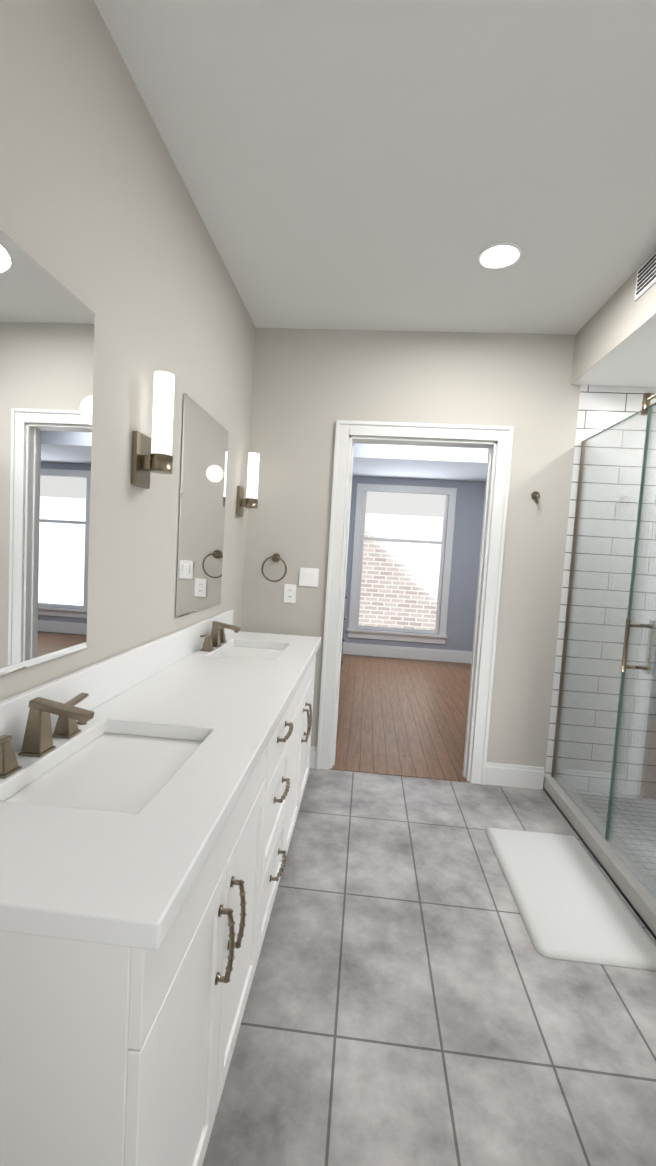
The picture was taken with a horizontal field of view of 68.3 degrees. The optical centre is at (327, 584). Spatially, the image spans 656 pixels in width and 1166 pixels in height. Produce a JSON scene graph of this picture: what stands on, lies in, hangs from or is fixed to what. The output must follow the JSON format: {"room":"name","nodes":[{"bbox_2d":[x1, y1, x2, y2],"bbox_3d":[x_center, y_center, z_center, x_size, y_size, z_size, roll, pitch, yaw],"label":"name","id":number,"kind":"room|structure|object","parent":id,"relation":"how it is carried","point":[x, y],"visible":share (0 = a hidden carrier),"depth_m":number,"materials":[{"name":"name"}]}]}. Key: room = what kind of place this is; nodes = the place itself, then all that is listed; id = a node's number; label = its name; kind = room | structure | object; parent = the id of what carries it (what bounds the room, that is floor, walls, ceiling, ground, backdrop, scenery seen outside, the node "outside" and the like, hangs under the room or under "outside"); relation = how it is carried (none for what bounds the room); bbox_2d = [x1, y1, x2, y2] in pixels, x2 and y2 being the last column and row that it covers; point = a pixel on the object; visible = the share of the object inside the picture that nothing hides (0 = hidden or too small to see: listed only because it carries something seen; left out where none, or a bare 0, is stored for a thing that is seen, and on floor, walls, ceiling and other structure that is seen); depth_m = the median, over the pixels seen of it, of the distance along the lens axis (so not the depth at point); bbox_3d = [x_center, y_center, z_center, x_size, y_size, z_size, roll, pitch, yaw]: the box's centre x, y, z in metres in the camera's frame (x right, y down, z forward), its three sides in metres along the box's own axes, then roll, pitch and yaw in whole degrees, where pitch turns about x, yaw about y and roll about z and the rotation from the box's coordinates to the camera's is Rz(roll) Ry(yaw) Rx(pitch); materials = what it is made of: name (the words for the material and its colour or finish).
{"room":"bathroom","nodes":[
{"label":"bathroom","id":0,"kind":"room"},
{"bbox_2d":[0,0,255,700],"bbox_3d":[-0.763,-0.087,0.919,0.120,2.740,4.576,4,4,5],"label":"wall","id":1,"kind":"structure","parent":0,"point":[101,218],"depth_m":1.45,"materials":[{"name":"grey paint"}]},
{"bbox_2d":[0,230,95,675],"bbox_3d":[-0.676,-0.256,1.029,0.006,0.908,0.606,4,4,5],"label":"mirror","id":2,"kind":"object","parent":1,"relation":"attached to","point":[47,338],"visible":1,"depth_m":1.13,"materials":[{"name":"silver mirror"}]},
{"bbox_2d":[0,609,233,736],"bbox_3d":[-0.648,0.271,1.734,0.020,0.125,2.162,4,4,5],"label":"backsplash","id":3,"kind":"structure","parent":1,"relation":"attached to","point":[108,678],"depth_m":1.52,"materials":[{"name":"white stone"}]},
{"bbox_2d":[131,371,174,488],"bbox_3d":[-0.564,-0.505,1.592,0.111,0.365,0.100,4,4,5],"label":"sconce","id":4,"kind":"object","parent":1,"relation":"attached to","point":[147,460],"visible":0.98,"depth_m":1.56,"materials":[{"name":"white glass"}]},
{"bbox_2d":[176,393,227,617],"bbox_3d":[-0.573,-0.333,2.262,0.006,0.908,0.606,4,4,5],"label":"mirror","id":5,"kind":"object","parent":1,"relation":"attached to","point":[202,501],"visible":0.93,"depth_m":2.19,"materials":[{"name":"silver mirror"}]},
{"bbox_2d":[236,453,259,516],"bbox_3d":[-0.461,-0.582,2.830,0.111,0.365,0.100,4,4,5],"label":"sconce","id":6,"kind":"object","parent":1,"relation":"attached to","point":[250,501],"visible":1,"depth_m":2.80,"materials":[{"name":"white glass"}]},
{"bbox_2d":[94,0,655,334],"bbox_3d":[0.773,-1.409,0.709,3.040,0.100,4.576,4,4,5],"label":"ceiling","id":7,"kind":"structure","parent":0,"point":[392,165],"depth_m":1.60,"materials":[{"name":"white paint"}]},
{"bbox_2d":[477,242,522,269],"bbox_3d":[0.758,-1.451,2.137,0.190,0.016,0.190,4,4,5],"label":"recessed light","id":8,"kind":"object","parent":7,"relation":"in","point":[498,255],"visible":1,"depth_m":2.13,"materials":[{"name":"white"}]},
{"bbox_2d":[343,476,485,651],"bbox_3d":[2.116,-0.295,6.520,4.700,2.740,0.120,4,4,5],"label":"wall","id":9,"kind":"structure","parent":0,"point":[467,533],"depth_m":6.50,"materials":[{"name":"grey"}]},
{"bbox_2d":[347,483,456,643],"bbox_3d":[0.993,-0.281,6.564,1.360,2.095,0.120,4,4,5],"label":"bedroom window","id":10,"kind":"structure","parent":9,"relation":"in","point":[410,502],"depth_m":6.54,"materials":[{"name":"white"}]},
{"bbox_2d":[343,642,471,663],"bbox_3d":[2.036,0.994,6.539,4.700,0.160,0.016,4,4,5],"label":"baseboard","id":11,"kind":"structure","parent":9,"relation":"attached to","point":[408,653],"depth_m":6.61,"materials":[{"name":"white wood"}]},
{"bbox_2d":[352,443,487,481],"bbox_3d":[2.128,-1.461,5.732,4.700,0.310,1.300,4,4,5],"label":"ceiling","id":12,"kind":"structure","parent":0,"point":[422,462],"depth_m":5.32,"materials":[{"name":"grey paint"}]},
{"bbox_2d":[202,654,655,1165],"bbox_3d":[1.641,1.358,2.616,4.820,0.115,8.170,4,4,5],"label":"floor","id":13,"kind":"structure","parent":0,"point":[415,998],"depth_m":1.55,"materials":[{"name":"tile"}]},
{"bbox_2d":[0,641,320,1165],"bbox_3d":[-0.415,0.820,1.749,0.550,0.863,2.138,4,4,5],"label":"bathroom vanity","id":14,"kind":"object","parent":13,"relation":"on","point":[108,1057],"depth_m":0.80,"materials":[{"name":"white wood"}]},
{"bbox_2d":[0,629,319,956],"bbox_3d":[-0.396,0.375,1.719,0.537,0.049,2.162,4,4,5],"label":"countertop","id":15,"kind":"structure","parent":14,"relation":"on","point":[72,873],"depth_m":0.86,"materials":[{"name":"white stone"}]},
{"bbox_2d":[0,689,95,776],"bbox_3d":[-0.604,0.319,1.084,0.151,0.122,0.364,4,4,5],"label":"faucet","id":16,"kind":"object","parent":15,"relation":"on","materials":[{"name":"brown metal"}]},
{"bbox_2d":[200,621,240,652],"bbox_3d":[-0.500,0.241,2.342,0.151,0.122,0.364,4,4,5],"label":"faucet","id":17,"kind":"object","parent":15,"relation":"on","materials":[{"name":"brown metal"}]},
{"bbox_2d":[340,581,347,673],"bbox_3d":[-0.093,0.236,5.051,0.563,1.620,1.152,4,4,5],"label":"dresser","id":18,"kind":"object","parent":13,"relation":"on","point":[343,639],"visible":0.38,"depth_m":5.36,"materials":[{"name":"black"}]},
{"bbox_2d":[486,827,655,970],"bbox_3d":[1.011,1.301,2.102,0.460,0.021,0.810,4,4,5],"label":"bath mat","id":19,"kind":"object","parent":13,"relation":"on","point":[571,906],"visible":1,"depth_m":1.97,"materials":[{"name":"white fabric"}]},
{"bbox_2d":[543,776,655,938],"bbox_3d":[1.332,1.274,2.318,0.100,0.085,1.376,4,4,5],"label":"curb","id":20,"kind":"object","parent":13,"relation":"on","point":[637,894],"visible":0.69,"depth_m":2.22,"materials":[{"name":"stone"}]},
{"bbox_2d":[551,393,655,898],"bbox_3d":[1.396,0.180,2.244,0.118,2.108,1.372,4,4,5],"label":"glass","id":21,"kind":"object","parent":20,"relation":"on","point":[603,773],"visible":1,"depth_m":2.37,"materials":[{"name":"clear glass"}]},
{"bbox_2d":[242,328,655,784],"bbox_3d":[0.934,-0.129,3.015,2.920,2.740,0.120,4,4,5],"label":"wall","id":22,"kind":"structure","parent":0,"point":[311,387],"depth_m":2.95,"materials":[{"name":"grey paint"}]},
{"bbox_2d":[261,553,286,581],"bbox_3d":[-0.333,-0.107,3.032,0.162,0.179,0.054,4,4,5],"label":"towel ring","id":23,"kind":"object","parent":22,"relation":"attached to","point":[275,557],"visible":1,"depth_m":3.01,"materials":[{"name":"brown metal"}]},
{"bbox_2d":[284,584,295,602],"bbox_3d":[-0.241,0.056,3.058,0.075,0.115,0.008,4,4,5],"label":"electrical outlet plate","id":24,"kind":"object","parent":22,"relation":"attached to","point":[289,593],"visible":1,"depth_m":3.06,"materials":[{"name":"white plastic"}]},
{"bbox_2d":[299,568,318,586],"bbox_3d":[-0.120,-0.046,3.041,0.121,0.115,0.010,4,4,5],"label":"switch plate","id":25,"kind":"object","parent":22,"relation":"attached to","point":[309,577],"visible":1,"depth_m":3.04,"materials":[{"name":"white plastic"}]},
{"bbox_2d":[309,746,316,768],"bbox_3d":[-0.337,1.094,3.129,0.530,0.140,0.016,4,4,5],"label":"baseboard","id":26,"kind":"structure","parent":22,"relation":"attached to","point":[313,752],"depth_m":3.10,"materials":[{"name":"white wood"}]},
{"bbox_2d":[316,420,513,784],"bbox_3d":[0.519,0.117,3.061,1.059,2.195,0.164,4,4,5],"label":"door frame","id":27,"kind":"structure","parent":22,"relation":"attached to","point":[493,439],"depth_m":2.98,"materials":[{"name":"white wood"}]},
{"bbox_2d":[485,762,543,789],"bbox_3d":[1.158,1.190,3.010,0.356,0.140,0.016,4,4,5],"label":"baseboard","id":28,"kind":"structure","parent":22,"relation":"attached to","point":[513,775],"depth_m":3.00,"materials":[{"name":"white wood"}]},
{"bbox_2d":[531,491,539,503],"bbox_3d":[1.239,-0.518,2.873,0.048,0.078,0.060,4,4,5],"label":"robe hook","id":29,"kind":"object","parent":22,"relation":"attached to","point":[535,495],"visible":0.98,"depth_m":2.89,"materials":[{"name":"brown metal"}]},
{"bbox_2d":[571,250,655,386],"bbox_3d":[1.828,-1.248,2.113,0.900,0.285,1.388,4,4,5],"label":"ceiling soffit","id":30,"kind":"structure","parent":0,"point":[615,341],"depth_m":2.45,"materials":[{"name":"white paint"}]},
{"bbox_2d":[634,251,655,300],"bbox_3d":[1.365,-1.326,2.014,0.012,0.130,0.300,4,4,5],"label":"air vent register","id":31,"kind":"object","parent":30,"relation":"attached to","point":[646,277],"visible":1,"depth_m":2.08,"materials":[{"name":"white metal"}]},
{"label":"outside","id":32,"kind":"structure","parent":0,"visible":0},
{"bbox_2d":[359,513,442,629],"bbox_3d":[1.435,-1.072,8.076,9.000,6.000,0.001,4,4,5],"label":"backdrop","id":33,"kind":"structure","parent":32,"point":[417,549],"depth_m":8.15,"materials":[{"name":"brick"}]}
]}

